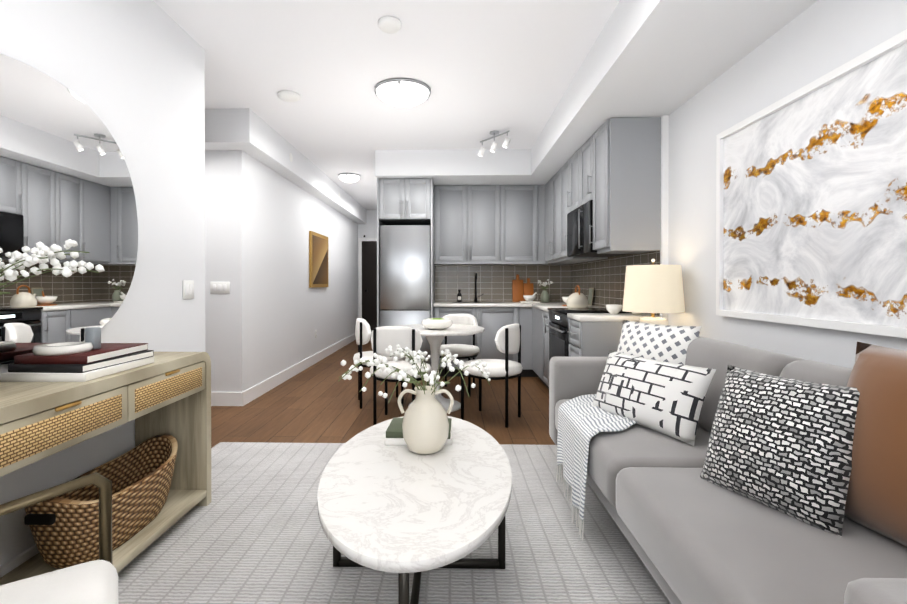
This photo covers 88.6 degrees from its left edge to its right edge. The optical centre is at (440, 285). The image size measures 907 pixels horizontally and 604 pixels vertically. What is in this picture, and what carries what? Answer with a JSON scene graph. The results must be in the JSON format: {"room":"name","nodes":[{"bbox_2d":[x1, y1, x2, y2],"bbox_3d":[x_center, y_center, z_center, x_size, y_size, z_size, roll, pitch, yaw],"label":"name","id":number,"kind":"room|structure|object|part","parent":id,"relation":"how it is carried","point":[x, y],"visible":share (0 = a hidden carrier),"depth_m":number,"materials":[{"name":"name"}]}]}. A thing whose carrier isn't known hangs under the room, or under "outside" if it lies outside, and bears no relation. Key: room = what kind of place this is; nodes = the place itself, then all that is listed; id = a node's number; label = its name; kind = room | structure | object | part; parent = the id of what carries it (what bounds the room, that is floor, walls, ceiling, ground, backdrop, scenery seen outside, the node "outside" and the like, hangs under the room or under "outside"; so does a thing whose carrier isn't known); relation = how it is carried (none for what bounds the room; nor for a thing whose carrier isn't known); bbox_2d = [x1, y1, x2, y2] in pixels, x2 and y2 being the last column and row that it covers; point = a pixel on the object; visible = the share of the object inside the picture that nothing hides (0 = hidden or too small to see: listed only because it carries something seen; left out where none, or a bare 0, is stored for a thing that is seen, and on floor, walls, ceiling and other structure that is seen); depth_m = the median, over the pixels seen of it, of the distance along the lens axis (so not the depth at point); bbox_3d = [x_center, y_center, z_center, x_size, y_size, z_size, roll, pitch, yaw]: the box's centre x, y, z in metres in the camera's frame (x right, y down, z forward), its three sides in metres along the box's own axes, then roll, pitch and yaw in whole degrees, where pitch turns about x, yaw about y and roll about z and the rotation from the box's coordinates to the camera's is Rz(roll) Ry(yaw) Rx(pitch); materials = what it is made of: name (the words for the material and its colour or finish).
{"room":"living room","nodes":[
{"label":"living room","id":0,"kind":"room"},
{"bbox_2d":[0,0,204,565],"bbox_3d":[-1.732,-0.198,0.089,0.220,2.720,6.040,0,0,1],"label":"wall","id":1,"kind":"structure","parent":0,"point":[130,74],"depth_m":2.15,"materials":[{"name":"white paint"}]},
{"bbox_2d":[0,544,38,577],"bbox_3d":[-1.632,1.097,0.194,0.015,0.130,5.840,0,0,1],"label":"baseboard","id":2,"kind":"structure","parent":1,"relation":"attached to","point":[17,561],"depth_m":1.75,"materials":[{"name":"white"}]},
{"bbox_3d":[-1.590,-0.281,1.746,0.012,1.134,1.332,0,0,1],"label":"pebble mirror","id":3,"kind":"part","parent":1,"relation":"part of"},
{"bbox_2d":[183,280,193,298],"bbox_3d":[-1.572,0.023,2.902,0.009,0.115,0.120,0,0,1],"label":"light switch","id":4,"kind":"object","parent":1,"relation":"attached to","point":[188,289],"visible":1,"depth_m":2.89,"materials":[{"name":"white plastic"}]},
{"bbox_2d":[205,150,250,391],"bbox_3d":[-2.632,-0.223,4.516,1.510,2.720,0.200,0,0,1],"label":"wall","id":5,"kind":"structure","parent":0,"point":[228,249],"depth_m":4.40,"materials":[{"name":"white paint"}]},
{"bbox_2d":[210,282,229,293],"bbox_3d":[-2.087,0.017,4.399,0.185,0.114,0.009,0,0,1],"label":"light switch","id":6,"kind":"object","parent":5,"relation":"attached to","point":[219,287],"visible":1,"depth_m":4.40,"materials":[{"name":"white plastic"}]},
{"bbox_2d":[211,392,243,405],"bbox_3d":[-2.527,1.072,4.413,1.325,0.130,0.015,0,0,1],"label":"baseboard","id":7,"kind":"structure","parent":5,"relation":"attached to","point":[227,398],"depth_m":4.39,"materials":[{"name":"white"}]},
{"bbox_2d":[251,156,357,386],"bbox_3d":[-1.912,-0.240,7.337,0.200,2.720,5.475,0,0,1],"label":"wall","id":8,"kind":"structure","parent":0,"point":[291,311],"depth_m":5.80,"materials":[{"name":"white paint"}]},
{"bbox_2d":[243,334,355,404],"bbox_3d":[-1.809,1.056,7.142,0.015,0.130,5.474,0,0,1],"label":"baseboard","id":9,"kind":"structure","parent":8,"relation":"attached to","point":[260,389],"depth_m":5.65,"materials":[{"name":"white wood"}]},
{"bbox_2d":[309,231,327,287],"bbox_3d":[-1.801,-0.372,6.921,0.032,0.790,0.900,0,0,1],"label":"framed picture","id":10,"kind":"object","parent":8,"relation":"attached to","point":[318,260],"visible":1,"depth_m":6.81,"materials":[{"name":"gold metal"}]},
{"bbox_2d":[358,210,376,237],"bbox_3d":[-1.206,-0.255,9.959,1.090,2.720,0.200,0,0,1],"label":"wall","id":11,"kind":"structure","parent":0,"point":[368,229],"depth_m":9.86,"materials":[{"name":"white paint"}]},
{"bbox_2d":[358,235,376,337],"bbox_3d":[-1.254,0.021,9.810,0.960,2.170,0.096,0,0,1],"label":"door","id":12,"kind":"structure","parent":11,"relation":"attached to","point":[367,279],"depth_m":9.83,"materials":[{"name":"black wood"}]},
{"bbox_2d":[211,338,555,447],"bbox_3d":[-0.749,1.192,3.555,5.320,0.100,13.000,0,0,1],"label":"floor","id":13,"kind":"structure","parent":0,"point":[317,402],"depth_m":4.28,"materials":[{"name":"brown wood"}]},
{"bbox_2d":[353,318,405,408],"bbox_3d":[-0.587,0.727,4.509,0.515,0.820,0.515,0,0,1],"label":"dining chair","id":14,"kind":"object","parent":13,"relation":"on","point":[362,332],"visible":0.69,"depth_m":4.32,"materials":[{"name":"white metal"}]},
{"bbox_2d":[117,442,670,603],"bbox_3d":[-0.316,1.147,1.714,2.630,0.012,3.240,0,0,1],"label":"rug","id":15,"kind":"object","parent":13,"relation":"on","point":[252,532],"visible":0.44,"depth_m":1.98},
{"bbox_2d":[0,472,118,603],"bbox_3d":[-1.058,0.739,0.852,0.766,0.814,0.703,0,0,-35],"label":"lounge chair","id":16,"kind":"object","parent":15,"relation":"on","point":[93,582],"visible":1,"depth_m":1.19,"materials":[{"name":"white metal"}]},
{"bbox_2d":[0,239,210,584],"bbox_3d":[-1.370,0.493,1.793,0.450,1.294,1.304,0,0,1],"label":"console","id":17,"kind":"object","parent":15,"relation":"on","point":[57,397],"visible":0.92,"depth_m":1.77,"materials":[{"name":"brown wood"}]},
{"bbox_2d":[0,356,153,381],"bbox_3d":[-1.408,0.324,1.845,0.309,0.030,0.406,0,0,1],"label":"book","id":18,"kind":"object","parent":17,"relation":"on","point":[93,373],"depth_m":1.66,"materials":[{"name":"white paper"}]},
{"bbox_2d":[8,350,153,372],"bbox_3d":[-1.403,0.295,1.849,0.296,0.028,0.391,0,0,1],"label":"book","id":19,"kind":"object","parent":17,"relation":"on","point":[120,360],"depth_m":1.68,"materials":[{"name":"black paper"}]},
{"bbox_2d":[14,343,147,363],"bbox_3d":[-1.408,0.266,1.854,0.271,0.030,0.368,0,0,1],"label":"book","id":20,"kind":"object","parent":19,"relation":"on","point":[105,353],"depth_m":1.73,"materials":[{"name":"red paper"}]},
{"bbox_2d":[24,434,177,568],"bbox_3d":[-1.400,0.902,1.988,0.300,0.300,0.728,0,0,1],"label":"basket","id":21,"kind":"object","parent":17,"relation":"on","point":[64,528],"depth_m":1.89,"materials":[{"name":"wicker"}]},
{"bbox_2d":[317,344,511,603],"bbox_3d":[-0.087,0.705,1.886,0.730,0.871,1.360,0,0,1],"label":"coffee table","id":22,"kind":"object","parent":15,"relation":"on","point":[424,483],"visible":1,"depth_m":1.69,"materials":[{"name":"stone"}]},
{"bbox_2d":[385,424,451,444],"bbox_3d":[-0.100,0.696,2.187,0.312,0.028,0.244,0,0,1],"label":"book","id":23,"kind":"object","parent":22,"relation":"on","point":[390,439],"depth_m":2.08,"materials":[{"name":"white paper"}]},
{"bbox_2d":[386,417,451,438],"bbox_3d":[-0.095,0.667,2.186,0.297,0.030,0.228,0,0,1],"label":"book","id":24,"kind":"object","parent":22,"relation":"on","point":[394,430],"depth_m":2.11,"materials":[{"name":"green paper"}]},
{"bbox_2d":[549,320,906,603],"bbox_3d":[1.121,0.657,1.783,1.058,0.966,2.450,0,0,1],"label":"sofa","id":25,"kind":"object","parent":15,"relation":"on","point":[711,471],"visible":1,"depth_m":1.41,"materials":[{"name":"fabric"}]},
{"bbox_2d":[557,394,636,519],"bbox_3d":[0.848,0.826,2.422,0.478,0.376,0.914,0,0,1],"label":"throw","id":26,"kind":"object","parent":25,"relation":"on","point":[586,427],"depth_m":2.21,"materials":[{"name":"white fabric"}]},
{"bbox_2d":[370,326,431,424],"bbox_3d":[-0.331,0.730,3.883,0.516,0.820,0.516,0,0,1],"label":"dining chair","id":27,"kind":"object","parent":13,"relation":"on","point":[383,338],"visible":0.77,"depth_m":3.68,"materials":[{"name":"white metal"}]},
{"bbox_2d":[380,225,430,373],"bbox_3d":[-0.417,0.198,5.942,0.612,1.860,0.740,0,0,1],"label":"fridge","id":28,"kind":"object","parent":13,"relation":"on","point":[405,274],"visible":0.71,"depth_m":5.57,"materials":[{"name":"silver metal"}]},
{"bbox_2d":[397,318,483,411],"bbox_3d":[-0.049,0.716,4.386,0.920,0.842,0.920,0,0,1],"label":"dining table","id":29,"kind":"object","parent":13,"relation":"on","point":[435,331],"visible":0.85,"depth_m":4.29,"materials":[{"name":"stone"}]},
{"bbox_2d":[421,318,452,329],"bbox_3d":[-0.032,0.350,4.284,0.290,0.095,0.290,0,0,1],"label":"bowl","id":30,"kind":"object","parent":29,"relation":"on","point":[429,323],"depth_m":4.19,"materials":[{"name":"white ceramic"}]},
{"bbox_2d":[439,314,479,396],"bbox_3d":[0.165,0.724,5.002,0.515,0.820,0.515,0,0,1],"label":"dining chair","id":31,"kind":"object","parent":13,"relation":"on","point":[465,351],"visible":0.65,"depth_m":5.02,"materials":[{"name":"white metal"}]},
{"bbox_2d":[433,309,520,375],"bbox_3d":[0.443,0.693,6.012,1.054,0.870,0.614,0,0,1],"label":"base cabinet","id":32,"kind":"object","parent":13,"relation":"on","point":[491,320],"depth_m":5.71,"materials":[{"name":"grey wood"}]},
{"bbox_2d":[433,301,560,308],"bbox_3d":[0.839,0.238,5.985,1.846,0.040,0.644,0,0,1],"label":"countertop","id":33,"kind":"structure","parent":32,"relation":"on","point":[436,304],"depth_m":5.72,"materials":[{"name":"white stone"}]},
{"bbox_2d":[519,301,539,302],"bbox_3d":[1.148,0.208,5.986,0.240,0.018,0.160,0,0,1],"label":"tray","id":34,"kind":"object","parent":33,"relation":"on","point":[519,301],"depth_m":5.94,"materials":[{"name":"white ceramic"}]},
{"bbox_2d":[461,324,522,427],"bbox_3d":[0.436,0.730,3.980,0.526,0.820,0.526,0,0,1],"label":"dining chair","id":35,"kind":"object","parent":13,"relation":"on","point":[507,339],"visible":0.85,"depth_m":3.79,"materials":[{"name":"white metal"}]},
{"bbox_2d":[521,309,532,376],"bbox_3d":[1.023,0.693,5.999,0.230,0.870,0.614,0,0,1],"label":"base cabinet","id":36,"kind":"object","parent":13,"relation":"on","point":[526,314],"depth_m":5.70,"materials":[{"name":"grey wood"}]},
{"bbox_2d":[537,305,604,308],"bbox_3d":[1.421,0.243,5.167,0.644,0.040,0.970,0,0,1],"label":"countertop","id":37,"kind":"structure","parent":36,"relation":"on","point":[538,306],"depth_m":5.03,"materials":[{"name":"white stone"}]},
{"bbox_2d":[567,285,588,307],"bbox_3d":[1.421,0.107,4.838,0.220,0.234,0.258,0,0,1],"label":"kettle","id":38,"kind":"object","parent":37,"relation":"on","point":[577,299],"depth_m":4.74,"materials":[{"name":"beige ceramic"}]},
{"bbox_2d":[529,305,540,379],"bbox_3d":[1.430,0.697,5.347,0.634,0.870,0.710,0,0,1],"label":"base cabinet","id":39,"kind":"object","parent":13,"relation":"on","point":[535,369],"depth_m":5.42,"materials":[{"name":"grey wood"}]},
{"bbox_2d":[541,309,612,388],"bbox_3d":[1.419,0.700,4.870,0.634,0.870,0.372,0,0,1],"label":"base cabinet","id":40,"kind":"object","parent":13,"relation":"on","point":[545,320],"depth_m":4.90,"materials":[{"name":"grey wood"}]},
{"bbox_2d":[546,308,631,360],"bbox_3d":[1.375,0.665,4.303,0.669,0.885,0.756,0,0,1],"label":"range","id":41,"kind":"object","parent":13,"relation":"on","point":[558,326],"visible":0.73,"depth_m":4.23,"materials":[{"name":"black metal"}]},
{"bbox_2d":[567,317,638,356],"bbox_3d":[1.393,0.706,3.724,0.634,0.870,0.393,0,0,1],"label":"base cabinet","id":42,"kind":"object","parent":13,"relation":"on","point":[586,338],"depth_m":3.53,"materials":[{"name":"grey wood"}]},
{"bbox_2d":[567,313,656,320],"bbox_3d":[1.388,0.251,3.719,0.644,0.040,0.398,0,0,1],"label":"countertop","id":43,"kind":"structure","parent":42,"relation":"on","point":[580,316],"depth_m":3.53,"materials":[{"name":"white stone"}]},
{"bbox_2d":[606,304,621,313],"bbox_3d":[1.417,0.192,3.799,0.130,0.075,0.130,0,0,1],"label":"bowl","id":44,"kind":"object","parent":43,"relation":"in","point":[611,308],"depth_m":3.76,"materials":[{"name":"white ceramic"}]},
{"bbox_2d":[153,0,619,209],"bbox_3d":[-0.749,-1.628,3.539,5.320,0.100,13.000,0,0,1],"label":"ceiling","id":45,"kind":"structure","parent":0,"point":[481,69],"depth_m":3.34,"materials":[{"name":"white paint"}]},
{"bbox_2d":[205,109,240,149],"bbox_3d":[-2.537,-1.432,4.284,1.310,0.300,0.245,0,0,1],"label":"beam","id":46,"kind":"structure","parent":45,"relation":"attached to","point":[216,129],"depth_m":4.15,"materials":[{"name":"white paint"}]},
{"bbox_2d":[277,90,299,101],"bbox_3d":[-1.252,-1.560,3.841,0.180,0.037,0.180,0,0,1],"label":"ceiling vent","id":47,"kind":"object","parent":45,"relation":"in","point":[288,96],"visible":1,"depth_m":3.79,"materials":[{"name":"white plastic"}]},
{"bbox_2d":[229,108,366,223],"bbox_3d":[-1.727,-1.448,7.003,0.184,0.300,5.720,0,0,1],"label":"ceiling soffit","id":48,"kind":"structure","parent":45,"relation":"attached to","point":[254,135],"depth_m":5.07,"materials":[{"name":"white paint"}]},
{"bbox_2d":[338,173,359,182],"bbox_3d":[-1.316,-1.545,6.711,0.315,0.101,0.320,0,0,1],"label":"light","id":49,"kind":"object","parent":45,"relation":"attached to","point":[349,177],"visible":1,"depth_m":6.62,"materials":[{"name":"white glass"}]},
{"bbox_2d":[378,16,400,32],"bbox_3d":[-0.303,-1.554,2.779,0.140,0.037,0.140,0,0,1],"label":"smoke detector","id":50,"kind":"object","parent":45,"relation":"attached to","point":[389,24],"visible":1,"depth_m":2.75,"materials":[{"name":"white plastic"}]},
{"bbox_2d":[375,78,430,106],"bbox_3d":[-0.304,-1.528,3.748,0.452,0.101,0.453,0,0,1],"label":"ceiling light","id":51,"kind":"object","parent":45,"relation":"attached to","point":[403,92],"visible":1,"depth_m":3.63,"materials":[{"name":"white glass"}]},
{"bbox_2d":[375,149,530,185],"bbox_3d":[0.155,-1.441,5.869,1.820,0.300,0.900,0,0,1],"label":"ceiling soffit","id":52,"kind":"structure","parent":45,"relation":"attached to","point":[467,167],"depth_m":5.43,"materials":[{"name":"white paint"}]},
{"bbox_2d":[478,130,510,155],"bbox_3d":[0.550,-1.481,4.793,0.311,0.205,0.380,0,0,1],"label":"track spotlight","id":53,"kind":"object","parent":45,"relation":"attached to","point":[494,146],"visible":1,"depth_m":4.77,"materials":[{"name":"silver metal"}]},
{"bbox_2d":[524,0,817,184],"bbox_3d":[1.320,-1.417,1.742,0.700,0.300,9.100,0,0,1],"label":"bulkhead","id":54,"kind":"object","parent":45,"relation":"attached to","point":[651,58],"visible":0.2,"depth_m":2.69,"materials":[{"name":"white paint"}]},
{"bbox_2d":[377,178,432,228],"bbox_3d":[-0.417,-1.045,5.942,0.624,0.486,0.774,0,0,1],"label":"upper cabinet","id":55,"kind":"object","parent":0,"relation":"attached to","point":[407,201],"depth_m":5.56,"materials":[{"name":"grey wood"}]},
{"bbox_2d":[433,185,504,264],"bbox_3d":[0.375,-0.801,6.130,0.912,0.976,0.364,0,0,1],"label":"upper cabinet","id":56,"kind":"object","parent":0,"relation":"attached to","point":[500,259],"depth_m":5.95,"materials":[{"name":"grey wood"}]},
{"bbox_2d":[505,185,544,264],"bbox_3d":[1.031,-0.801,6.115,0.640,0.976,0.364,0,0,1],"label":"upper cabinet","id":57,"kind":"object","parent":0,"relation":"attached to","point":[524,204],"depth_m":5.94,"materials":[{"name":"grey wood"}]},
{"bbox_2d":[622,259,684,324],"bbox_3d":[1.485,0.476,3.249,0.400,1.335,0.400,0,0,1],"label":"table lamp","id":58,"kind":"object","parent":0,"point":[653,289],"visible":0.5,"depth_m":3.09,"materials":[{"name":"beige fabric"}]},
{"bbox_2d":[668,0,906,368],"bbox_3d":[1.770,-0.207,1.738,0.200,2.720,9.500,0,0,1],"label":"wall","id":59,"kind":"structure","parent":0,"point":[816,40],"depth_m":2.52,"materials":[{"name":"white paint"}]},
{"bbox_2d":[545,181,548,260],"bbox_3d":[1.514,-0.798,5.687,0.385,0.976,0.510,0,0,1],"label":"upper cabinet","id":60,"kind":"object","parent":59,"relation":"attached to","point":[547,184],"depth_m":5.77,"materials":[{"name":"grey wood"}]},
{"bbox_2d":[549,173,556,260],"bbox_3d":[1.504,-0.796,5.256,0.385,0.976,0.469,0,0,1],"label":"upper cabinet","id":61,"kind":"object","parent":59,"relation":"attached to","point":[553,181],"depth_m":5.44,"materials":[{"name":"grey wood"}]},
{"bbox_2d":[569,152,576,212],"bbox_3d":[1.485,-1.006,4.452,0.385,0.546,0.442,0,0,1],"label":"upper cabinet","id":62,"kind":"object","parent":59,"relation":"attached to","point":[573,160],"depth_m":4.54,"materials":[{"name":"grey wood"}]},
{"bbox_2d":[557,160,612,260],"bbox_3d":[1.495,-0.794,4.877,0.385,0.976,0.530,0,0,1],"label":"upper cabinet","id":63,"kind":"object","parent":59,"relation":"attached to","point":[563,174],"depth_m":4.97,"materials":[{"name":"grey wood"}]},
{"bbox_2d":[577,135,592,207],"bbox_3d":[1.478,-1.004,4.130,0.385,0.546,0.442,0,0,1],"label":"upper cabinet","id":64,"kind":"object","parent":59,"relation":"attached to","point":[585,153],"depth_m":4.13,"materials":[{"name":"grey wood"}]},
{"bbox_2d":[567,200,622,256],"bbox_3d":[1.451,-0.507,4.294,0.447,0.440,0.752,0,0,1],"label":"over-the-range microwave","id":65,"kind":"object","parent":64,"relation":"attached to","point":[579,220],"visible":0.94,"depth_m":4.19,"materials":[{"name":"black metal"}]},
{"bbox_2d":[589,117,660,252],"bbox_3d":[1.493,-0.787,3.744,0.434,0.976,0.455,0,0,1],"label":"upper cabinet","id":66,"kind":"object","parent":59,"relation":"attached to","point":[626,150],"depth_m":3.52,"materials":[{"name":"grey wood"}]},
{"bbox_2d":[660,115,668,324],"bbox_3d":[1.688,-0.068,3.509,0.045,2.420,0.035,0,0,1],"label":"trim","id":67,"kind":"structure","parent":59,"relation":"attached to","point":[664,181],"depth_m":3.49,"materials":[{"name":"white"}]},
{"bbox_2d":[716,29,906,337],"bbox_3d":[1.654,-0.359,1.980,0.035,1.080,1.620,0,0,1],"label":"framed artwork","id":68,"kind":"object","parent":59,"relation":"attached to","point":[811,204],"visible":1,"depth_m":2.01,"materials":[{"name":"white"}]}
]}

